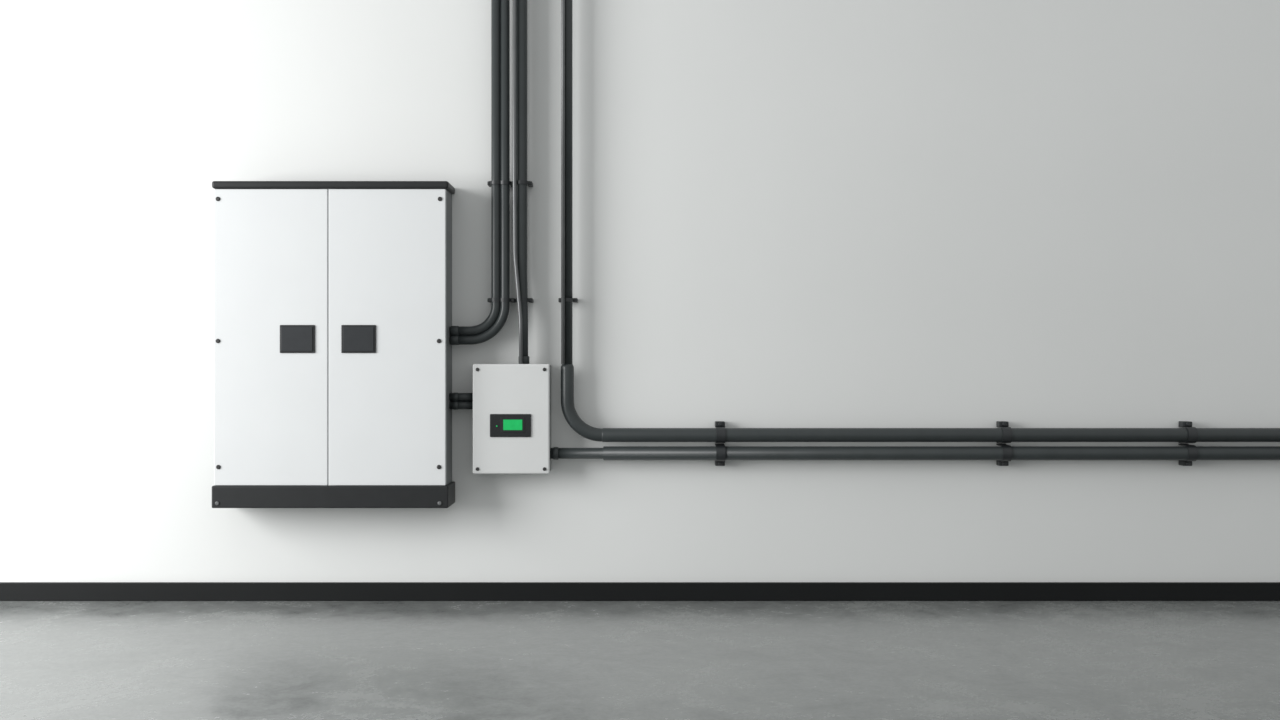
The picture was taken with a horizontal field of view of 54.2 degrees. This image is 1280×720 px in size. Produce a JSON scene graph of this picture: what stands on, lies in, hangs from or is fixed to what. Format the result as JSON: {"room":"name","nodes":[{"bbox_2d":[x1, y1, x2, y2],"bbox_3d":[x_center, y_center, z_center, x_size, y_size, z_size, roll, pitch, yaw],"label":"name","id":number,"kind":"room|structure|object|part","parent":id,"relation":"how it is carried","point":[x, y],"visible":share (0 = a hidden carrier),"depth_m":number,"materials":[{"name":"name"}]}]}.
{"room":"utility room","nodes":[
{"label":"utility room","id":0,"kind":"room"},
{"bbox_2d":[0,0,1279,581],"bbox_3d":[0.000,-0.940,5.100,14.000,3.800,0.200,0,0,0],"label":"wall","id":1,"kind":"structure","parent":0,"point":[786,213],"depth_m":5.00,"materials":[{"name":"paint"}]},
{"bbox_2d":[212,181,454,507],"bbox_3d":[-1.194,-0.060,4.903,0.912,1.261,0.192,0,0,0],"label":"electrical cabinet","id":2,"kind":"object","parent":1,"relation":"attached to","point":[333,299],"visible":0.99,"depth_m":4.82,"materials":[{"name":"white metal"}]},
{"bbox_3d":[-1.424,-0.088,4.831,0.437,1.143,0.022,0,0,0],"label":"door","id":3,"kind":"part","parent":2,"relation":"part of","materials":[{"name":"white metal"}]},
{"bbox_3d":[-1.321,-0.081,4.814,0.121,0.094,0.005,0,0,0],"label":"latch handle","id":4,"kind":"part","parent":2,"relation":"part of","materials":[{"name":"plastic"}]},
{"bbox_3d":[-1.085,-0.081,4.814,0.119,0.094,0.005,0,0,0],"label":"latch handle","id":5,"kind":"part","parent":2,"relation":"part of","materials":[{"name":"plastic"}]},
{"bbox_3d":[-0.975,-0.088,4.831,0.451,1.143,0.022,0,0,0],"label":"door","id":6,"kind":"part","parent":2,"relation":"part of","materials":[{"name":"white metal"}]},
{"bbox_2d":[450,0,499,334],"bbox_3d":[-0.649,-1.467,4.935,0.198,2.746,0.041,0,0,0],"label":"conduit","id":7,"kind":"object","parent":1,"relation":"attached to","point":[490,320],"visible":1,"depth_m":4.92,"materials":[{"name":"black plastic"}]},
{"bbox_2d":[450,0,509,344],"bbox_3d":[-0.631,-1.449,4.935,0.234,2.781,0.041,0,0,0],"label":"conduit","id":8,"kind":"object","parent":1,"relation":"attached to","point":[501,320],"visible":1,"depth_m":4.92,"materials":[{"name":"black plastic"}]},
{"bbox_2d":[487,180,532,186],"bbox_3d":[-0.515,-0.699,4.953,0.176,0.016,0.091,0,0,0],"label":"clamp","id":9,"kind":"object","parent":1,"relation":"attached to","point":[529,183],"visible":0.92,"depth_m":4.92,"materials":[{"name":"metal"}]},
{"bbox_2d":[487,298,533,302],"bbox_3d":[-0.514,-0.237,4.954,0.178,0.016,0.090,0,0,0],"label":"clamp","id":10,"kind":"object","parent":1,"relation":"attached to","point":[512,300],"visible":0.88,"depth_m":4.92,"materials":[{"name":"metal"}]},
{"bbox_2d":[473,364,550,473],"bbox_3d":[-0.504,0.230,4.934,0.301,0.429,0.128,0,0,0],"label":"junction box","id":11,"kind":"object","parent":1,"relation":"attached to","point":[512,402],"visible":1,"depth_m":4.88,"materials":[{"name":"grey plastic"}]},
{"bbox_2d":[449,393,472,409],"bbox_3d":[-0.701,0.162,4.935,0.101,0.068,0.036,0,0,0],"label":"conduit","id":12,"kind":"object","parent":11,"relation":"attached to","point":[457,400],"visible":0.92,"depth_m":4.92,"materials":[{"name":"black plastic"}]},
{"bbox_3d":[-0.496,0.253,4.873,0.094,0.059,0.003,0,0,0],"label":"display frame","id":13,"kind":"part","parent":11,"relation":"part of","materials":[{"name":"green glass"}]},
{"bbox_2d":[513,0,522,363],"bbox_3d":[-0.480,-1.409,4.905,0.040,2.862,0.015,0,0,0],"label":"cable","id":14,"kind":"object","parent":11,"relation":"attached to","point":[514,1],"visible":1,"depth_m":4.90,"materials":[{"name":"black plastic"}]},
{"bbox_2d":[516,0,528,363],"bbox_3d":[-0.464,-1.408,4.935,0.055,2.863,0.047,0,0,0],"label":"conduit","id":15,"kind":"object","parent":1,"relation":"attached to","point":[521,5],"visible":0.96,"depth_m":4.92,"materials":[{"name":"black plastic"}]},
{"bbox_2d":[558,298,577,302],"bbox_3d":[-0.285,-0.237,4.955,0.075,0.016,0.088,0,0,0],"label":"clamp","id":16,"kind":"object","parent":1,"relation":"attached to","point":[574,300],"visible":0.92,"depth_m":4.93,"materials":[{"name":"metal"}]},
{"bbox_2d":[0,582,1279,600],"bbox_3d":[0.000,0.924,4.989,14.000,0.072,0.022,0,0,0],"label":"baseboard","id":17,"kind":"structure","parent":1,"relation":"attached to","point":[9,591],"depth_m":4.98,"materials":[{"name":"black plastic"}]},
{"bbox_2d":[550,446,1279,459],"bbox_3d":[3.272,0.368,4.935,7.256,0.055,0.055,0,0,0],"label":"conduit","id":18,"kind":"object","parent":1,"relation":"attached to","point":[607,452],"visible":0.98,"depth_m":4.91,"materials":[{"name":"black plastic"}]},
{"bbox_2d":[715,421,725,465],"bbox_3d":[0.318,0.332,4.951,0.038,0.176,0.095,0,0,0],"label":"clamp","id":19,"kind":"object","parent":18,"relation":"attached to","point":[720,429],"visible":0.98,"depth_m":4.91,"materials":[{"name":"metal"}]},
{"bbox_2d":[996,421,1011,465],"bbox_3d":[1.443,0.332,4.951,0.038,0.176,0.095,0,0,0],"label":"clamp","id":20,"kind":"object","parent":18,"relation":"attached to","point":[1007,431],"visible":0.96,"depth_m":4.92,"materials":[{"name":"metal"}]},
{"bbox_2d":[1179,421,1197,465],"bbox_3d":[2.171,0.332,4.951,0.038,0.176,0.095,0,0,0],"label":"clamp","id":21,"kind":"object","parent":18,"relation":"attached to","point":[1192,431],"visible":0.98,"depth_m":4.92,"materials":[{"name":"metal"}]},
{"bbox_2d":[561,0,1279,441],"bbox_3d":[3.293,-1.258,4.935,7.213,3.164,0.055,0,0,0],"label":"conduit","id":22,"kind":"object","parent":1,"relation":"attached to","point":[575,422],"visible":1,"depth_m":4.92,"materials":[{"name":"black plastic"}]},
{"bbox_2d":[561,0,564,363],"bbox_3d":[-0.302,-1.412,4.907,0.015,2.856,0.015,0,0,0],"label":"cable","id":23,"kind":"object","parent":22,"relation":"attached to","point":[562,1],"visible":1,"depth_m":4.90,"materials":[{"name":"black plastic"}]},
{"bbox_2d":[0,601,1279,719],"bbox_3d":[0.000,1.010,1.100,14.000,0.100,8.200,0,0,0],"label":"floor","id":24,"kind":"structure","parent":0,"point":[60,660],"depth_m":4.03,"materials":[{"name":"concrete"}]}
]}

